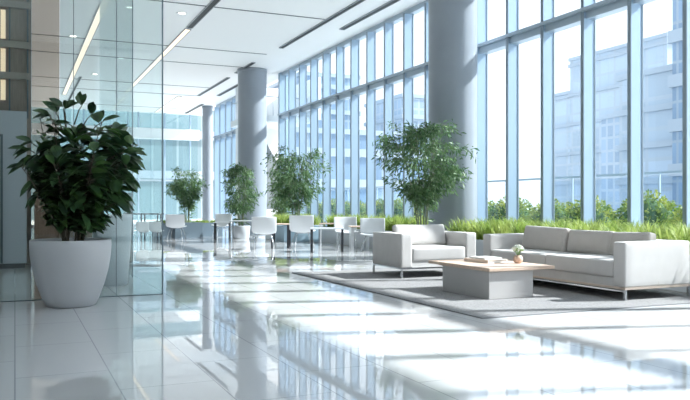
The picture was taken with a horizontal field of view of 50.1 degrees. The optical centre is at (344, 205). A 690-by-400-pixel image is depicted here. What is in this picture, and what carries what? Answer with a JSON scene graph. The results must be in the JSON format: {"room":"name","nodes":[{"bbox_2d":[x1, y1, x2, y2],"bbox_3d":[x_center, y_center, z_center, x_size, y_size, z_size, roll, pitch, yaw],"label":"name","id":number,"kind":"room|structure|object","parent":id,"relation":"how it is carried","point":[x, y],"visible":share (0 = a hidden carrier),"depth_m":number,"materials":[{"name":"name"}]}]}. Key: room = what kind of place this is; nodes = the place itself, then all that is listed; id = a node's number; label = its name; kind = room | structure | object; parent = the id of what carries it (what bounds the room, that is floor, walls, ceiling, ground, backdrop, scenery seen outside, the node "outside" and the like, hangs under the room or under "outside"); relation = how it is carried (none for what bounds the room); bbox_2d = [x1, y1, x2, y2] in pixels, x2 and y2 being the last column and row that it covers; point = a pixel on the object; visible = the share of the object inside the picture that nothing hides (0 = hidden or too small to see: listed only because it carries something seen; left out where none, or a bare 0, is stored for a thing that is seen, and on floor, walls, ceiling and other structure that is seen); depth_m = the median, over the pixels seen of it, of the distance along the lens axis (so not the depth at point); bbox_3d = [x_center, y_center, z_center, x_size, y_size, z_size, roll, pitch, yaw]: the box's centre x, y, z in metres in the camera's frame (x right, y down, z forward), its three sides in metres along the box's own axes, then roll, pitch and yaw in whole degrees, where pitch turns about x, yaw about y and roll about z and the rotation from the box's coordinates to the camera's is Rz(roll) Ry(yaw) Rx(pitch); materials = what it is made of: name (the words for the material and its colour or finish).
{"room":"lobby","nodes":[
{"label":"lobby","id":0,"kind":"room"},
{"bbox_2d":[31,107,199,226],"bbox_3d":[-16.494,-2.150,40.603,17.000,6.600,0.600,0,0,-24],"label":"window","id":1,"kind":"structure","parent":0,"point":[190,135],"depth_m":42.91,"materials":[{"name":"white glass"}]},
{"bbox_2d":[31,0,424,115],"bbox_3d":[-6.077,-5.650,17.712,17.350,0.400,51.300,0,0,-24],"label":"ceiling","id":2,"kind":"structure","parent":0,"point":[229,30],"depth_m":24.63,"materials":[{"name":"white paint"}]},
{"bbox_2d":[67,77,81,100],"bbox_3d":[-12.780,-5.434,34.815,0.100,0.029,8.040,0,0,-24],"label":"air slot","id":3,"kind":"object","parent":2,"relation":"attached to","point":[79,78],"visible":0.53,"depth_m":33.80,"materials":[{"name":"grey metal"}]},
{"bbox_2d":[62,4,99,94],"bbox_3d":[-7.483,-5.434,22.122,0.220,0.029,30.540,0,0,-24],"label":"recessed light","id":4,"kind":"object","parent":2,"relation":"in","point":[95,23],"visible":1,"depth_m":25.33,"materials":[{"name":"grey plastic"}]},
{"bbox_2d":[41,86,193,95],"bbox_3d":[-14.245,-5.444,33.421,15.250,0.011,0.050,0,0,-24],"label":"trim","id":5,"kind":"structure","parent":2,"relation":"attached to","point":[41,86],"depth_m":35.41,"materials":[{"name":"grey metal"}]},
{"bbox_2d":[35,76,207,87],"bbox_3d":[-13.143,-5.444,30.956,15.250,0.011,0.050,0,0,-24],"label":"trim","id":6,"kind":"structure","parent":2,"relation":"attached to","point":[35,76],"depth_m":32.82,"materials":[{"name":"grey metal"}]},
{"bbox_2d":[31,50,242,67],"bbox_3d":[-10.900,-5.444,25.934,15.250,0.011,0.050,0,0,-24],"label":"trim","id":7,"kind":"structure","parent":2,"relation":"attached to","point":[31,50],"depth_m":27.81,"materials":[{"name":"grey metal"}]},
{"bbox_2d":[31,33,266,54],"bbox_3d":[-9.779,-5.444,23.424,15.250,0.011,0.050,0,0,-24],"label":"trim","id":8,"kind":"structure","parent":2,"relation":"attached to","point":[31,33],"depth_m":25.04,"materials":[{"name":"grey metal"}]},
{"bbox_2d":[133,28,190,87],"bbox_3d":[-7.696,-5.434,29.145,0.200,0.029,14.140,0,0,-24],"label":"recessed light","id":9,"kind":"object","parent":2,"relation":"in","point":[185,31],"visible":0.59,"depth_m":26.50,"materials":[{"name":"grey plastic"}]},
{"bbox_2d":[154,96,181,112],"bbox_3d":[-9.584,-5.434,39.747,0.200,0.029,6.840,0,0,-24],"label":"recessed light","id":10,"kind":"object","parent":2,"relation":"in","point":[177,97],"visible":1,"depth_m":39.16,"materials":[{"name":"grey plastic"}]},
{"bbox_2d":[184,104,203,113],"bbox_3d":[-8.470,-5.434,41.395,0.180,0.029,4.340,0,0,-24],"label":"air slot","id":11,"kind":"object","parent":2,"relation":"attached to","point":[200,105],"visible":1,"depth_m":41.17,"materials":[{"name":"grey metal"}]},
{"bbox_2d":[186,0,220,28],"bbox_3d":[-2.598,-5.434,17.732,0.200,0.029,10.540,0,0,-24],"label":"air slot","id":12,"kind":"object","parent":2,"relation":"attached to","point":[213,3],"visible":1,"depth_m":20.85,"materials":[{"name":"grey metal"}]},
{"bbox_2d":[197,77,229,95],"bbox_3d":[-6.080,-5.434,33.865,0.160,0.029,5.640,0,0,-24],"label":"air slot","id":13,"kind":"object","parent":2,"relation":"attached to","point":[226,78],"visible":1,"depth_m":33.57,"materials":[{"name":"grey metal"}]},
{"bbox_2d":[216,84,237,95],"bbox_3d":[-5.390,-5.434,34.502,0.180,0.029,4.240,0,0,-24],"label":"air slot","id":14,"kind":"object","parent":2,"relation":"attached to","point":[236,85],"visible":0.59,"depth_m":34.75,"materials":[{"name":"grey metal"}]},
{"bbox_2d":[151,0,324,19],"bbox_3d":[-7.556,-5.444,18.447,15.250,0.011,0.050,0,0,-24],"label":"trim","id":15,"kind":"structure","parent":2,"relation":"attached to","point":[151,0],"depth_m":20.56,"materials":[{"name":"grey"}]},
{"bbox_2d":[234,62,255,73],"bbox_3d":[-3.960,-5.434,29.117,0.160,0.029,2.440,0,0,-24],"label":"air slot","id":16,"kind":"object","parent":2,"relation":"attached to","point":[251,63],"visible":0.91,"depth_m":28.57,"materials":[{"name":"grey metal"}]},
{"bbox_2d":[279,0,364,48],"bbox_3d":[1.087,-5.434,18.064,0.160,0.029,16.140,0,0,-24],"label":"air slot","id":17,"kind":"object","parent":2,"relation":"attached to","point":[357,2],"visible":1,"depth_m":21.88,"materials":[{"name":"grey metal"}]},
{"bbox_2d":[339,0,399,29],"bbox_3d":[2.926,-5.434,15.983,0.180,0.029,14.840,0,0,-24],"label":"air slot","id":18,"kind":"object","parent":2,"relation":"attached to","point":[391,2],"visible":1,"depth_m":20.93,"materials":[{"name":"grey metal"}]},
{"bbox_2d":[236,87,277,224],"bbox_3d":[-3.786,-2.150,34.342,2.500,6.600,0.600,0,0,-24],"label":"wall","id":19,"kind":"structure","parent":0,"point":[272,102],"depth_m":34.18,"materials":[{"name":"white paint"}]},
{"bbox_2d":[213,96,235,228],"bbox_3d":[-5.715,-2.150,37.197,0.375,6.600,6.212,0,0,-24],"label":"window","id":20,"kind":"structure","parent":19,"relation":"in","point":[224,137],"depth_m":38.63,"materials":[{"name":"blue glass"}]},
{"bbox_2d":[278,72,287,211],"bbox_3d":[-2.481,-2.150,30.380,0.450,6.600,0.300,0,0,-24],"label":"wall","id":21,"kind":"structure","parent":0,"point":[280,73],"depth_m":30.27,"materials":[{"name":"white paint"}]},
{"bbox_2d":[278,0,689,228],"bbox_3d":[4.682,-2.150,13.920,0.375,6.600,35.600,0,0,-24],"label":"window","id":22,"kind":"structure","parent":21,"relation":"in","point":[590,11],"depth_m":16.29,"materials":[{"name":"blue glass"}]},
{"bbox_2d":[296,77,320,119],"bbox_3d":[-1.981,-4.550,33.122,0.200,1.800,4.300,0,0,-24],"label":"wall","id":23,"kind":"structure","parent":0,"point":[319,78],"depth_m":31.87,"materials":[{"name":"white"}]},
{"bbox_2d":[231,96,309,129],"bbox_3d":[-3.325,-4.086,32.576,2.700,1.072,3.000,0,0,-24],"label":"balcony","id":24,"kind":"object","parent":23,"relation":"attached to","point":[272,121],"visible":0.23,"depth_m":31.80,"materials":[{"name":"white"}]},
{"bbox_2d":[267,145,296,209],"bbox_3d":[-2.831,-1.690,31.592,2.200,3.680,0.200,0,0,-24],"label":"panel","id":25,"kind":"object","parent":24,"relation":"attached to","point":[269,164],"visible":0.09,"depth_m":31.32,"materials":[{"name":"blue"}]},
{"bbox_2d":[0,226,689,399],"bbox_3d":[-6.077,1.300,17.712,17.350,0.300,51.300,0,0,-24],"label":"floor","id":26,"kind":"structure","parent":0,"point":[231,319],"depth_m":6.27,"materials":[{"name":"tile"}]},
{"bbox_2d":[0,110,26,268],"bbox_3d":[-7.380,-0.300,13.580,2.800,2.900,1.182,0,0,-24],"label":"tall cabinet","id":27,"kind":"object","parent":26,"relation":"on","point":[13,212],"visible":0.93,"depth_m":13.59,"materials":[{"name":"grey paint"}]},
{"bbox_2d":[0,0,30,262],"bbox_3d":[-9.651,-2.145,13.514,7.200,6.590,0.350,0,0,-24],"label":"wall","id":28,"kind":"structure","parent":26,"relation":"on","point":[15,15],"depth_m":14.79,"materials":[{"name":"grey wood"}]},
{"bbox_2d":[33,193,91,238],"bbox_3d":[-5.570,0.440,14.652,1.120,1.420,0.600,0,0,-24],"label":"countertop","id":29,"kind":"structure","parent":26,"relation":"on","point":[41,231],"depth_m":14.27,"materials":[{"name":"brown wood"}]},
{"bbox_2d":[7,92,146,307],"bbox_3d":[-3.001,-0.073,8.518,1.334,2.446,1.318,0,0,37],"label":"rubber plant","id":30,"kind":"object","parent":26,"relation":"on","point":[68,272],"visible":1,"depth_m":8.29,"materials":[{"name":"green plant"}]},
{"bbox_2d":[0,0,162,301],"bbox_3d":[-5.907,-2.140,12.196,4.362,6.580,7.610,0,0,-24],"label":"glass wall","id":31,"kind":"structure","parent":26,"relation":"on","point":[116,16],"depth_m":13.01,"materials":[{"name":"clear glass"}]},
{"bbox_2d":[92,214,131,286],"bbox_3d":[-3.389,0.635,10.750,0.560,1.030,0.560,0,0,-24],"label":"glass panel","id":32,"kind":"object","parent":26,"relation":"on","point":[124,227],"visible":0.52,"depth_m":10.56,"materials":[{"name":"grey"}]},
{"bbox_2d":[136,222,150,240],"bbox_3d":[-6.583,0.831,24.190,0.422,0.642,0.363,0,0,6],"label":"chair","id":33,"kind":"object","parent":26,"relation":"on","point":[143,227],"visible":0.97,"depth_m":24.04,"materials":[{"name":"white plastic"}]},
{"bbox_2d":[133,213,163,239],"bbox_3d":[-6.936,0.700,25.200,1.400,0.900,0.600,0,0,0],"label":"table","id":34,"kind":"object","parent":26,"relation":"on","point":[141,214],"visible":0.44,"depth_m":24.96,"materials":[{"name":"grey metal"}]},
{"bbox_2d":[149,222,163,240],"bbox_3d":[-6.174,0.831,24.190,0.422,0.642,0.363,0,0,6],"label":"chair","id":35,"kind":"object","parent":26,"relation":"on","point":[153,226],"visible":0.98,"depth_m":24.04,"materials":[{"name":"white plastic"}]},
{"bbox_2d":[165,214,186,239],"bbox_3d":[-5.769,0.719,25.284,0.651,0.867,0.560,0,0,0],"label":"chair","id":36,"kind":"object","parent":26,"relation":"on","point":[172,221],"visible":1,"depth_m":25.05,"materials":[{"name":"white plastic"}]},
{"bbox_2d":[171,222,202,237],"bbox_3d":[-5.749,0.875,26.894,1.000,0.550,0.700,0,0,-24],"label":"planter box","id":37,"kind":"object","parent":26,"relation":"on","point":[192,230],"visible":0.73,"depth_m":26.61,"materials":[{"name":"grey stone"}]},
{"bbox_2d":[164,166,208,222],"bbox_3d":[-5.726,-0.282,26.900,1.668,2.303,1.479,0,0,-24],"label":"tree","id":38,"kind":"object","parent":37,"relation":"in","point":[179,189],"visible":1,"depth_m":26.73,"materials":[{"name":"green plant"}]},
{"bbox_2d":[152,219,222,236],"bbox_3d":[-5.950,0.819,27.907,2.564,0.663,0.952,0,0,-24],"label":"grass planter","id":39,"kind":"object","parent":26,"relation":"on","point":[208,229],"visible":0.31,"depth_m":27.79,"materials":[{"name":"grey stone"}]},
{"bbox_2d":[202,105,212,221],"bbox_3d":[-7.508,-2.150,40.346,0.600,6.599,0.600,0,0,-24],"label":"column","id":40,"kind":"structure","parent":26,"relation":"on","point":[207,111],"depth_m":40.11,"materials":[{"name":"paint"}]},
{"bbox_2d":[212,214,231,237],"bbox_3d":[-4.509,0.719,27.015,0.651,0.867,0.560,0,0,11],"label":"chair","id":41,"kind":"object","parent":26,"relation":"on","point":[218,217],"visible":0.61,"depth_m":27.22,"materials":[{"name":"white plastic"}]},
{"bbox_2d":[213,222,231,239],"bbox_3d":[-4.210,0.850,25.400,0.580,0.600,0.300,0,0,0],"label":"cafe table","id":42,"kind":"object","parent":26,"relation":"on","point":[215,223],"visible":0.77,"depth_m":25.27,"materials":[{"name":"grey metal"}]},
{"bbox_2d":[219,162,263,238],"bbox_3d":[-3.641,-0.201,26.093,1.525,2.702,1.506,0,0,-24],"label":"tree","id":43,"kind":"object","parent":26,"relation":"on","point":[241,231],"visible":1,"depth_m":25.90,"materials":[{"name":"green plant"}]},
{"bbox_2d":[229,220,255,239],"bbox_3d":[-3.451,0.820,25.000,0.850,0.660,0.700,0,0,0],"label":"cafe table","id":44,"kind":"object","parent":26,"relation":"on","point":[230,221],"visible":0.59,"depth_m":24.97,"materials":[{"name":"white metal"}]},
{"bbox_2d":[237,67,266,234],"bbox_3d":[-3.708,-2.150,29.558,1.190,6.599,1.190,0,0,-24],"label":"column","id":45,"kind":"structure","parent":26,"relation":"on","point":[252,81],"depth_m":29.07,"materials":[{"name":"paint"}]},
{"bbox_2d":[252,217,276,249],"bbox_3d":[-2.134,0.719,19.584,0.651,0.867,0.560,0,0,-3],"label":"chair","id":46,"kind":"object","parent":26,"relation":"on","point":[260,225],"visible":0.99,"depth_m":19.35,"materials":[{"name":"white plastic"}]},
{"bbox_2d":[271,223,290,247],"bbox_3d":[-1.784,0.820,20.600,0.520,0.660,0.750,0,0,0],"label":"cafe table","id":47,"kind":"object","parent":26,"relation":"on","point":[287,224],"visible":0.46,"depth_m":20.24,"materials":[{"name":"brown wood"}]},
{"bbox_2d":[265,212,323,239],"bbox_3d":[-1.736,0.662,25.520,2.012,0.970,1.649,0,0,-24],"label":"grass planter","id":48,"kind":"object","parent":26,"relation":"on","point":[282,219],"visible":0.17,"depth_m":25.27,"materials":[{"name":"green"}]},
{"bbox_2d":[266,175,293,216],"bbox_3d":[-2.307,-0.151,26.541,1.218,2.043,1.174,0,0,-24],"label":"tree","id":49,"kind":"object","parent":48,"relation":"in","point":[283,207],"visible":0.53,"depth_m":26.40,"materials":[{"name":"green plant"}]},
{"bbox_2d":[275,225,317,241],"bbox_3d":[-1.593,0.890,24.040,1.200,0.520,1.100,0,0,-24],"label":"planter box","id":50,"kind":"object","parent":26,"relation":"on","point":[281,233],"visible":0.55,"depth_m":23.57,"materials":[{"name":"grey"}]},
{"bbox_2d":[260,141,332,219],"bbox_3d":[-1.514,-0.632,24.002,2.207,3.003,2.134,0,0,-37],"label":"tree","id":51,"kind":"object","parent":50,"relation":"in","point":[284,176],"visible":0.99,"depth_m":23.89,"materials":[{"name":"green plant"}]},
{"bbox_2d":[289,215,315,247],"bbox_3d":[-1.156,0.703,20.284,0.675,0.899,0.581,0,0,7],"label":"chair","id":52,"kind":"object","parent":26,"relation":"on","point":[301,224],"visible":0.88,"depth_m":20.04,"materials":[{"name":"white plastic"}]},
{"bbox_2d":[310,228,343,251],"bbox_3d":[-0.453,0.850,18.600,0.850,0.600,0.600,0,0,-1],"label":"cafe table","id":53,"kind":"object","parent":26,"relation":"on","point":[311,229],"visible":0.99,"depth_m":18.30,"materials":[{"name":"metal"}]},
{"bbox_2d":[319,223,337,246],"bbox_3d":[-0.459,0.820,21.200,0.550,0.660,0.500,0,0,0],"label":"cafe table","id":54,"kind":"object","parent":26,"relation":"on","point":[319,223],"visible":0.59,"depth_m":20.97,"materials":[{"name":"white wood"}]},
{"bbox_2d":[334,217,357,247],"bbox_3d":[0.039,0.727,20.315,0.639,0.851,0.550,0,0,-9],"label":"chair","id":55,"kind":"object","parent":26,"relation":"on","point":[339,222],"visible":0.8,"depth_m":20.52,"materials":[{"name":"white plastic"}]},
{"bbox_2d":[348,226,368,249],"bbox_3d":[0.371,0.840,19.600,0.500,0.620,0.600,0,0,-6],"label":"cafe table","id":56,"kind":"object","parent":26,"relation":"on","point":[351,228],"visible":0.55,"depth_m":19.37,"materials":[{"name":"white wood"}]},
{"bbox_2d":[360,218,384,251],"bbox_3d":[0.685,0.731,18.715,0.633,0.843,0.545,0,0,6],"label":"chair","id":57,"kind":"object","parent":26,"relation":"on","point":[368,226],"visible":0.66,"depth_m":18.92,"materials":[{"name":"white"}]},
{"bbox_2d":[318,213,427,247],"bbox_3d":[0.901,0.661,20.637,1.353,0.978,7.152,0,0,-24],"label":"grass planter","id":58,"kind":"object","parent":26,"relation":"on","point":[328,235],"visible":0.34,"depth_m":21.03,"materials":[{"name":"grey"}]},
{"bbox_2d":[371,119,478,224],"bbox_3d":[1.609,-0.341,15.299,2.222,2.982,2.162,0,0,-10],"label":"tree","id":59,"kind":"object","parent":58,"relation":"in","point":[419,194],"visible":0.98,"depth_m":15.13,"materials":[{"name":"green plant"}]},
{"bbox_2d":[428,0,476,230],"bbox_3d":[2.426,-2.150,16.636,1.130,6.599,1.130,0,0,-24],"label":"column","id":60,"kind":"structure","parent":26,"relation":"on","point":[452,24],"depth_m":16.17,"materials":[{"name":"paint"}]},
{"bbox_2d":[292,268,689,318],"bbox_3d":[1.941,1.143,10.856,3.720,0.013,5.660,0,0,-24],"label":"rug","id":61,"kind":"object","parent":26,"relation":"on","point":[420,286],"visible":0.68,"depth_m":9.28,"materials":[{"name":"grey carpet"}]},
{"bbox_2d":[372,224,475,278],"bbox_3d":[1.312,0.723,12.314,1.408,0.826,1.024,0,0,-24],"label":"armchair","id":62,"kind":"object","parent":61,"relation":"on","point":[406,246],"visible":0.87,"depth_m":12.05,"materials":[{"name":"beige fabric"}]},
{"bbox_2d":[392,224,445,244],"bbox_3d":[1.250,0.488,12.451,0.960,0.357,0.242,0,0,-24],"label":"cushion","id":63,"kind":"object","parent":62,"relation":"on","point":[431,234],"depth_m":12.38,"materials":[{"name":"beige fabric"}]},
{"bbox_2d":[412,245,464,260],"bbox_3d":[1.350,0.767,12.229,0.990,0.241,0.838,0,0,-24],"label":"seat cushion","id":64,"kind":"object","parent":62,"relation":"on","point":[419,252],"depth_m":11.86,"materials":[{"name":"beige fabric"}]},
{"bbox_2d":[428,259,554,299],"bbox_3d":[1.898,0.944,9.763,0.990,0.385,1.440,0,0,-24],"label":"coffee table","id":65,"kind":"object","parent":61,"relation":"on","point":[511,279],"visible":0.88,"depth_m":9.19,"materials":[{"name":"grey paint"}]},
{"bbox_2d":[464,258,507,263],"bbox_3d":[1.892,0.729,9.936,0.340,0.045,0.500,0,0,-29],"label":"book","id":66,"kind":"object","parent":65,"relation":"on","point":[465,259],"visible":0.82,"depth_m":9.76,"materials":[{"name":"beige paper"}]},
{"bbox_2d":[469,256,501,259],"bbox_3d":[1.892,0.695,9.936,0.280,0.022,0.360,0,0,-24],"label":"book","id":67,"kind":"object","parent":66,"relation":"on","point":[474,257],"visible":1,"depth_m":9.81,"materials":[{"name":"white paper"}]},
{"bbox_2d":[511,244,524,262],"bbox_3d":[2.268,0.626,9.698,0.186,0.250,0.182,0,0,-24],"label":"flower vase","id":68,"kind":"object","parent":65,"relation":"on","point":[519,248],"visible":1,"depth_m":9.66,"materials":[{"name":"beige ceramic"}]},
{"bbox_2d":[483,225,689,300],"bbox_3d":[3.243,0.719,10.413,1.084,0.834,2.958,0,0,-24],"label":"sofa","id":69,"kind":"object","parent":61,"relation":"on","point":[624,261],"visible":0.85,"depth_m":9.52,"materials":[{"name":"beige fabric"}]},
{"bbox_2d":[491,249,571,264],"bbox_3d":[2.892,0.770,10.947,0.878,0.236,1.271,0,0,-24],"label":"seat cushion","id":70,"kind":"object","parent":69,"relation":"on","point":[537,256],"depth_m":10.63,"materials":[{"name":"beige fabric"}]},
{"bbox_2d":[522,225,570,251],"bbox_3d":[3.018,0.496,11.081,0.225,0.389,0.966,0,0,-24],"label":"cushion","id":71,"kind":"object","parent":69,"relation":"on","point":[556,239],"depth_m":10.94,"materials":[{"name":"fabric"}]},
{"bbox_2d":[546,253,613,276],"bbox_3d":[3.410,0.770,9.787,0.878,0.236,1.261,0,0,-24],"label":"seat cushion","id":72,"kind":"object","parent":69,"relation":"on","point":[566,264],"depth_m":9.61,"materials":[{"name":"beige fabric"}]},
{"bbox_2d":[567,230,613,254],"bbox_3d":[3.434,0.510,10.269,0.229,0.344,0.850,0,0,-24],"label":"cushion","id":73,"kind":"object","parent":69,"relation":"on","point":[578,241],"depth_m":10.17,"materials":[{"name":"fabric"}]},
{"bbox_2d":[610,232,655,254],"bbox_3d":[3.730,0.511,9.650,0.222,0.361,0.718,0,0,-24],"label":"cushion","id":74,"kind":"object","parent":69,"relation":"on","point":[614,236],"depth_m":9.58,"materials":[{"name":"fabric"}]},
{"bbox_2d":[444,216,689,291],"bbox_3d":[4.780,0.658,11.086,2.153,0.984,10.800,0,0,-24],"label":"grass planter","id":75,"kind":"object","parent":26,"relation":"on","point":[480,228],"visible":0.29,"depth_m":12.63,"materials":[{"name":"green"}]},
{"label":"outside","id":76,"kind":"structure","parent":0,"visible":0},
{"bbox_2d":[31,220,154,224],"bbox_3d":[-133.965,1.375,128.703,160.350,0.350,255.700,0,0,-24],"label":"forecourt","id":77,"kind":"structure","parent":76,"point":[134,221],"depth_m":57.22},
{"bbox_2d":[31,107,213,220],"bbox_3d":[-27.442,-6.550,68.789,34.500,15.500,16.500,0,0,-24],"label":"glass wall","id":78,"kind":"structure","parent":77,"relation":"on","point":[177,151],"depth_m":64.93,"materials":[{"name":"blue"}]},
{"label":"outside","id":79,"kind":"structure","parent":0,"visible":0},
{"bbox_3d":[104.976,1.375,145.463,289.650,0.350,420.000,0,0,-24],"label":"terrace","id":80,"kind":"object","parent":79,"visible":0},
{"bbox_2d":[267,71,360,128],"bbox_3d":[-5.584,-8.350,108.124,8.900,19.100,18.500,0,0,-24],"label":"building","id":81,"kind":"structure","parent":80,"relation":"on","point":[333,76],"depth_m":100.12,"materials":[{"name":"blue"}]},
{"bbox_2d":[307,200,321,219],"bbox_3d":[-1.308,0.480,31.429,1.554,1.530,1.413,0,0,-29],"label":"round bush","id":82,"kind":"object","parent":80,"relation":"on","point":[308,207],"visible":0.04,"depth_m":31.08,"materials":[{"name":"green plant"}]},
{"bbox_2d":[318,198,335,222],"bbox_3d":[-0.559,0.454,30.144,1.660,1.587,1.416,0,0,30],"label":"round bush","id":83,"kind":"object","parent":80,"relation":"on","point":[333,204],"visible":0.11,"depth_m":29.90,"materials":[{"name":"green plant"}]},
{"bbox_2d":[331,200,349,215],"bbox_3d":[0.041,0.494,28.765,1.400,1.501,1.471,0,0,3],"label":"round bush","id":84,"kind":"object","parent":80,"relation":"on","point":[347,204],"visible":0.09,"depth_m":28.56,"materials":[{"name":"green plant"}]},
{"bbox_2d":[345,200,365,217],"bbox_3d":[0.575,0.507,27.381,1.496,1.473,1.361,0,0,-20],"label":"round bush","id":85,"kind":"object","parent":80,"relation":"on","point":[362,207],"visible":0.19,"depth_m":27.07,"materials":[{"name":"green plant"}]},
{"bbox_2d":[296,127,423,205],"bbox_3d":[-2.284,-3.150,81.122,18.500,8.700,18.500,0,0,-24],"label":"building","id":86,"kind":"structure","parent":80,"relation":"on","point":[379,173],"depth_m":72.49,"materials":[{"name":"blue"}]},
{"bbox_2d":[363,198,383,216],"bbox_3d":[1.361,0.472,26.066,1.618,1.547,1.381,0,0,39],"label":"round bush","id":87,"kind":"object","parent":80,"relation":"on","point":[380,205],"visible":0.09,"depth_m":25.79,"materials":[{"name":"green plant"}]},
{"bbox_2d":[379,198,402,217],"bbox_3d":[1.815,0.463,24.635,1.462,1.567,1.536,0,0,12],"label":"round bush","id":88,"kind":"object","parent":80,"relation":"on","point":[398,206],"visible":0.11,"depth_m":24.28,"materials":[{"name":"green plant"}]},
{"bbox_2d":[364,93,423,131],"bbox_3d":[8.650,-7.350,111.197,7.000,17.100,12.500,0,0,-24],"label":"building","id":89,"kind":"structure","parent":80,"relation":"on","point":[418,98],"depth_m":105.65,"materials":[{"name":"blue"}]},
{"bbox_2d":[400,204,422,219],"bbox_3d":[2.412,0.496,23.244,1.519,1.496,1.382,0,0,-11],"label":"round bush","id":90,"kind":"object","parent":80,"relation":"on","point":[415,204],"visible":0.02,"depth_m":22.87,"materials":[{"name":"green plant"}]},
{"bbox_2d":[488,200,494,214],"bbox_3d":[3.616,0.465,20.504,1.458,1.563,1.532,0,0,21],"label":"round bush","id":91,"kind":"object","parent":80,"relation":"on","point":[489,202],"visible":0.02,"depth_m":20.37,"materials":[{"name":"green plant"}]},
{"bbox_2d":[319,170,681,208],"bbox_3d":[5.029,0.190,23.067,0.060,2.020,48.020,0,0,-24],"label":"balustrade","id":92,"kind":"object","parent":80,"relation":"on","point":[659,173],"visible":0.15,"depth_m":20.29,"materials":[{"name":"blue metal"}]},
{"bbox_2d":[488,195,532,221],"bbox_3d":[4.352,0.461,19.201,1.595,1.570,1.451,0,0,-2],"label":"round bush","id":93,"kind":"object","parent":80,"relation":"on","point":[500,209],"visible":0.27,"depth_m":18.91,"materials":[{"name":"green plant"}]},
{"bbox_2d":[524,198,570,224],"bbox_3d":[4.995,0.513,17.825,1.303,1.460,1.527,0,0,-33],"label":"round bush","id":94,"kind":"object","parent":80,"relation":"on","point":[559,209],"visible":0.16,"depth_m":17.62,"materials":[{"name":"green plant"}]},
{"bbox_2d":[555,91,569,207],"bbox_3d":[47.513,-8.550,124.723,28.000,19.500,4.500,0,0,-24],"label":"building","id":95,"kind":"structure","parent":80,"relation":"on","point":[562,101],"depth_m":118.99,"materials":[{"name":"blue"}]},
{"bbox_2d":[559,195,618,225],"bbox_3d":[5.435,0.498,16.396,1.394,1.494,1.464,0,0,30],"label":"round bush","id":96,"kind":"object","parent":80,"relation":"on","point":[603,212],"visible":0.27,"depth_m":16.17,"materials":[{"name":"green plant"}]},
{"bbox_2d":[599,113,618,213],"bbox_3d":[32.231,-4.650,84.766,4.400,11.700,3.900,0,0,-24],"label":"building","id":97,"kind":"structure","parent":80,"relation":"on","point":[609,122],"depth_m":84.25,"materials":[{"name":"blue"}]},
{"bbox_2d":[568,32,671,207],"bbox_3d":[53.092,-11.050,114.072,30.500,24.500,19.500,0,0,-24],"label":"building","id":98,"kind":"structure","parent":80,"relation":"on","point":[611,62],"depth_m":110.56,"materials":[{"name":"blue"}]},
{"bbox_2d":[615,64,671,216],"bbox_3d":[31.635,-5.300,66.483,12.500,13.000,6.900,0,0,-24],"label":"building","id":99,"kind":"structure","parent":80,"relation":"on","point":[657,97],"depth_m":63.36,"materials":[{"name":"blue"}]},
{"bbox_2d":[609,189,680,229],"bbox_3d":[6.178,0.445,15.079,1.628,1.604,1.481,0,0,7],"label":"round bush","id":100,"kind":"object","parent":80,"relation":"on","point":[653,209],"visible":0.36,"depth_m":14.75,"materials":[{"name":"green plant"}]},
{"bbox_2d":[667,205,681,228],"bbox_3d":[6.725,0.485,13.701,1.357,1.521,1.591,0,0,-24],"label":"round bush","id":101,"kind":"object","parent":80,"relation":"on","point":[679,212],"visible":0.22,"depth_m":13.82,"materials":[{"name":"green plant"}]},
{"bbox_2d":[668,0,681,213],"bbox_3d":[43.490,-10.050,55.514,27.800,22.500,22.400,0,0,-24],"label":"building","id":102,"kind":"structure","parent":80,"relation":"on","point":[675,35],"depth_m":59.48,"materials":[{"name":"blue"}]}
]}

